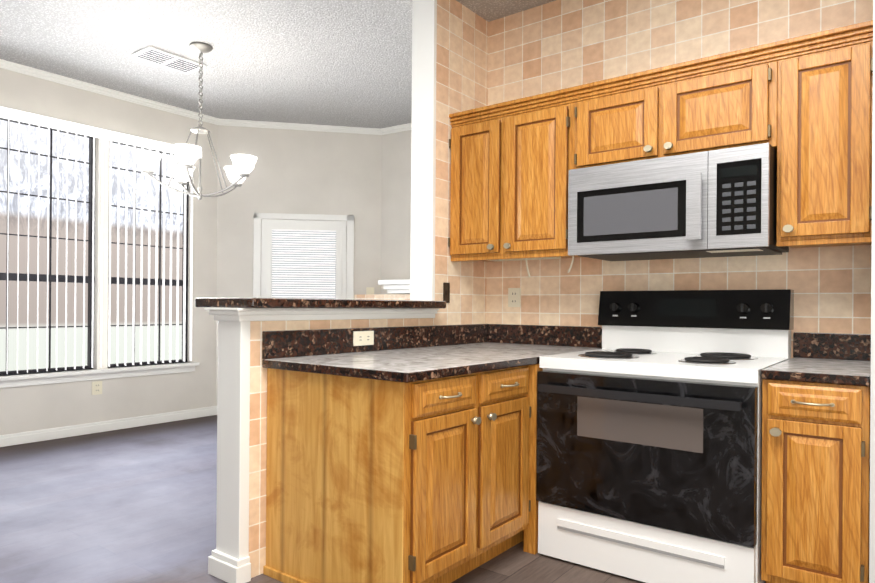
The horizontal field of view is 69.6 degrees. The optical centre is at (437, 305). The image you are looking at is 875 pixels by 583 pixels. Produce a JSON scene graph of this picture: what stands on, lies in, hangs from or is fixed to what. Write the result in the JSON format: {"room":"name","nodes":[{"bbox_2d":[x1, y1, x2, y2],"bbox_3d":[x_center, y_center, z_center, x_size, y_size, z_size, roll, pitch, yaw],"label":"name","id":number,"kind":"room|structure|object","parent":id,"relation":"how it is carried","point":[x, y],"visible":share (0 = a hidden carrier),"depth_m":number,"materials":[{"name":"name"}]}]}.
{"room":"kitchen","nodes":[
{"label":"kitchen","id":0,"kind":"room"},
{"bbox_2d":[0,68,217,434],"bbox_3d":[-4.398,-0.487,3.903,0.168,3.200,7.200,0,0,37],"label":"wall","id":1,"kind":"structure","parent":0,"point":[37,407],"depth_m":5.70,"materials":[{"name":"paint"}]},
{"bbox_2d":[92,381,101,394],"bbox_3d":[-3.014,0.728,5.568,0.010,0.118,0.086,0,0,37],"label":"outlet","id":2,"kind":"object","parent":1,"relation":"attached to","point":[96,387],"visible":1,"depth_m":5.56,"materials":[{"name":"beige plastic"}]},
{"bbox_2d":[0,118,199,387],"bbox_3d":[-3.185,-0.438,5.441,0.222,2.180,2.358,0,0,37],"label":"dining room window","id":3,"kind":"structure","parent":1,"relation":"in","point":[85,373],"depth_m":5.59,"materials":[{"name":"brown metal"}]},
{"bbox_2d":[0,106,201,373],"bbox_3d":[-3.105,-0.507,5.380,0.070,2.100,2.358,0,0,37],"label":"vertical blinds","id":4,"kind":"object","parent":3,"relation":"attached to","point":[19,116],"visible":0.9,"depth_m":5.62,"materials":[{"name":"white plastic"}]},
{"bbox_2d":[0,406,216,446],"bbox_3d":[-3.443,1.074,4.008,1.237,0.092,7.823,0,0,37],"label":"baseboard","id":5,"kind":"structure","parent":1,"relation":"attached to","point":[54,433],"depth_m":5.59,"materials":[{"name":"white wood"}]},
{"bbox_2d":[0,59,410,134],"bbox_3d":[-2.557,-1.862,3.364,3.446,0.152,7.850,0,0,37],"label":"crown molding","id":6,"kind":"structure","parent":1,"relation":"attached to","point":[35,72],"depth_m":6.20,"materials":[{"name":"white wood"}]},
{"bbox_2d":[0,0,555,128],"bbox_3d":[-1.073,-1.963,2.270,8.640,0.260,8.640,0,0,37],"label":"ceiling","id":7,"kind":"structure","parent":0,"point":[347,63],"depth_m":4.64,"materials":[{"name":"white paint"}]},
{"bbox_2d":[130,46,206,73],"bbox_3d":[-2.064,-1.886,4.844,0.276,0.011,0.468,0,0,37],"label":"ceiling vent","id":8,"kind":"object","parent":7,"relation":"in","point":[157,56],"visible":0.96,"depth_m":4.82,"materials":[{"name":"white metal"}]},
{"bbox_2d":[133,42,256,199],"bbox_3d":[-1.720,-1.323,4.585,0.836,1.112,0.830,0,0,37],"label":"chandelier","id":9,"kind":"object","parent":7,"relation":"hanging from","point":[186,155],"visible":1,"depth_m":4.49,"materials":[{"name":"silver metal"}]},
{"bbox_2d":[216,125,381,405],"bbox_3d":[-1.439,-0.464,6.703,1.972,3.200,0.144,0,0,-8],"label":"wall","id":10,"kind":"structure","parent":0,"point":[311,172],"depth_m":6.62,"materials":[{"name":"paint"}]},
{"bbox_2d":[253,213,353,298],"bbox_3d":[-1.408,0.086,6.619,0.747,2.100,0.747,0,0,37],"label":"back door","id":11,"kind":"structure","parent":10,"relation":"in","point":[299,255],"depth_m":6.61,"materials":[{"name":"white"}]},
{"bbox_2d":[366,287,373,293],"bbox_3d":[-0.719,-0.137,6.719,0.065,0.118,0.065,0,0,37],"label":"light switch","id":12,"kind":"object","parent":10,"relation":"attached to","point":[369,290],"visible":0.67,"depth_m":6.71,"materials":[{"name":"beige plastic"}]},
{"bbox_2d":[205,308,438,582],"bbox_3d":[-0.491,0.576,3.122,0.238,1.130,1.337,0,0,37],"label":"wall","id":13,"kind":"structure","parent":0,"point":[238,555],"depth_m":2.63,"materials":[{"name":"paint"}]},
{"bbox_2d":[195,298,445,307],"bbox_3d":[-0.505,-0.010,3.130,0.416,0.042,1.286,0,0,37],"label":"bar","id":14,"kind":"object","parent":13,"relation":"on","point":[275,303],"visible":1,"depth_m":2.73,"materials":[{"name":"stone"}]},
{"bbox_2d":[262,324,485,359],"bbox_3d":[-0.212,0.170,3.329,0.023,0.118,1.711,0,0,37],"label":"backsplash","id":15,"kind":"structure","parent":13,"relation":"attached to","point":[315,342],"depth_m":3.10,"materials":[{"name":"brown stone"}]},
{"bbox_2d":[353,331,373,345],"bbox_3d":[-0.363,0.160,3.099,0.010,0.070,0.138,0,0,37],"label":"outlet","id":16,"kind":"object","parent":15,"relation":"attached to","point":[360,338],"visible":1,"depth_m":3.09,"materials":[{"name":"beige plastic"}]},
{"bbox_2d":[0,415,644,582],"bbox_3d":[-1.096,1.187,2.269,8.640,0.100,8.640,0,0,37],"label":"floor","id":17,"kind":"structure","parent":0,"point":[134,505],"depth_m":3.40,"materials":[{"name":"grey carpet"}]},
{"bbox_2d":[354,294,409,299],"bbox_3d":[0.137,0.520,5.926,2.252,1.255,0.374,0,0,37],"label":"fireplace","id":18,"kind":"object","parent":17,"relation":"on","point":[385,296],"visible":0.07,"depth_m":6.23,"materials":[{"name":"tile"}]},
{"bbox_2d":[378,279,409,293],"bbox_3d":[0.287,-0.178,5.740,1.796,0.128,0.494,0,0,37],"label":"mantel shelf","id":19,"kind":"object","parent":18,"relation":"on","point":[402,286],"visible":0.27,"depth_m":5.99,"materials":[{"name":"white"}]},
{"bbox_2d":[263,368,529,582],"bbox_3d":[-0.144,0.706,2.793,0.788,0.876,0.896,0,0,37],"label":"base cabinet","id":20,"kind":"object","parent":17,"relation":"on","point":[406,454],"depth_m":2.45,"materials":[{"name":"brown wood"}]},
{"bbox_2d":[262,344,601,383],"bbox_3d":[0.104,0.250,3.100,0.804,0.037,1.734,0,0,37],"label":"countertop","id":21,"kind":"structure","parent":20,"relation":"on","point":[443,361],"depth_m":2.64,"materials":[{"name":"stone"}]},
{"bbox_2d":[530,360,542,553],"bbox_3d":[0.367,0.710,3.447,0.804,0.876,0.860,0,0,37],"label":"base cabinet","id":22,"kind":"object","parent":17,"relation":"on","point":[534,367],"depth_m":2.91,"materials":[{"name":"brown wood"}]},
{"bbox_2d":[536,289,793,582],"bbox_3d":[1.046,0.537,2.907,0.925,1.232,0.881,0,0,37],"label":"stove","id":23,"kind":"object","parent":17,"relation":"on","point":[649,441],"visible":1,"depth_m":2.64,"materials":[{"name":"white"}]},
{"bbox_2d":[761,332,870,582],"bbox_3d":[1.569,0.640,2.551,0.336,1.032,0.820,0,0,37],"label":"base cabinet","id":24,"kind":"object","parent":17,"relation":"on","point":[815,511],"visible":1,"depth_m":2.27,"materials":[{"name":"brown wood"}]},
{"bbox_2d":[761,357,870,386],"bbox_3d":[1.585,0.261,2.568,0.336,0.037,0.779,0,0,37],"label":"countertop","id":25,"kind":"structure","parent":24,"relation":"on","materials":[{"name":"stone"}]},
{"bbox_2d":[381,130,410,293],"bbox_3d":[0.210,-0.452,6.207,2.544,3.200,0.144,0,0,37],"label":"wall","id":26,"kind":"structure","parent":0,"point":[396,212],"depth_m":6.62,"materials":[{"name":"paint"}]},
{"bbox_2d":[410,0,487,324],"bbox_3d":[0.606,-0.335,4.546,0.163,2.970,2.298,0,0,37],"label":"wall column","id":27,"kind":"structure","parent":0,"point":[449,56],"depth_m":3.67,"materials":[{"name":"paint"}]},
{"bbox_2d":[443,282,449,302],"bbox_3d":[0.057,-0.076,3.683,0.017,0.118,0.055,0,0,37],"label":"light switch","id":28,"kind":"object","parent":27,"relation":"attached to","point":[446,292],"visible":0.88,"depth_m":3.68,"materials":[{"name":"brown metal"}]},
{"bbox_2d":[486,0,872,357],"bbox_3d":[1.855,-0.326,2.950,4.080,2.970,0.144,0,0,37],"label":"wall","id":29,"kind":"structure","parent":0,"point":[552,46],"depth_m":3.41,"materials":[{"name":"tile"}]},
{"bbox_2d":[508,288,520,306],"bbox_3d":[0.477,-0.051,3.903,0.086,0.118,0.010,0,0,37],"label":"outlet","id":30,"kind":"object","parent":29,"relation":"attached to","point":[514,297],"visible":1,"depth_m":3.90,"materials":[{"name":"beige plastic"}]},
{"bbox_2d":[448,92,581,263],"bbox_3d":[0.508,-0.678,3.626,0.794,0.794,0.416,0,0,37],"label":"upper cabinet","id":31,"kind":"object","parent":29,"relation":"attached to","point":[510,166],"depth_m":3.44,"materials":[{"name":"brown wood"}]},
{"bbox_2d":[486,324,601,347],"bbox_3d":[0.625,0.177,3.780,0.804,0.118,0.023,0,0,37],"label":"backsplash","id":32,"kind":"structure","parent":29,"relation":"attached to","point":[576,336],"depth_m":3.76,"materials":[{"name":"brown stone"}]},
{"bbox_2d":[576,48,779,168],"bbox_3d":[1.192,-0.876,3.104,0.924,0.389,0.416,0,0,37],"label":"upper cabinet","id":33,"kind":"object","parent":29,"relation":"attached to","point":[721,104],"depth_m":2.90,"materials":[{"name":"brown wood"}]},
{"bbox_2d":[568,143,788,260],"bbox_3d":[1.147,-0.458,3.041,0.894,0.427,0.568,0,0,37],"label":"microwave","id":34,"kind":"object","parent":33,"relation":"attached to","point":[716,203],"visible":1,"depth_m":2.82,"materials":[{"name":"silver metal"}]},
{"bbox_2d":[774,28,872,247],"bbox_3d":[1.696,-0.670,2.716,0.350,0.794,0.416,0,0,37],"label":"upper cabinet","id":35,"kind":"object","parent":29,"relation":"attached to","point":[802,105],"depth_m":2.55,"materials":[{"name":"brown wood"}]},
{"bbox_2d":[869,0,874,582],"bbox_3d":[2.458,-0.322,1.902,1.848,2.970,0.786,0,0,37],"label":"wall","id":36,"kind":"structure","parent":0,"point":[872,501],"depth_m":2.15,"materials":[{"name":"grey paint"}]},
{"label":"outside","id":37,"kind":"structure","parent":0,"visible":0},
{"bbox_2d":[0,120,182,370],"bbox_3d":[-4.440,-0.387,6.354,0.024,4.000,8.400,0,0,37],"label":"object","id":38,"kind":"structure","parent":37,"point":[23,257],"depth_m":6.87,"materials":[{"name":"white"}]}
]}

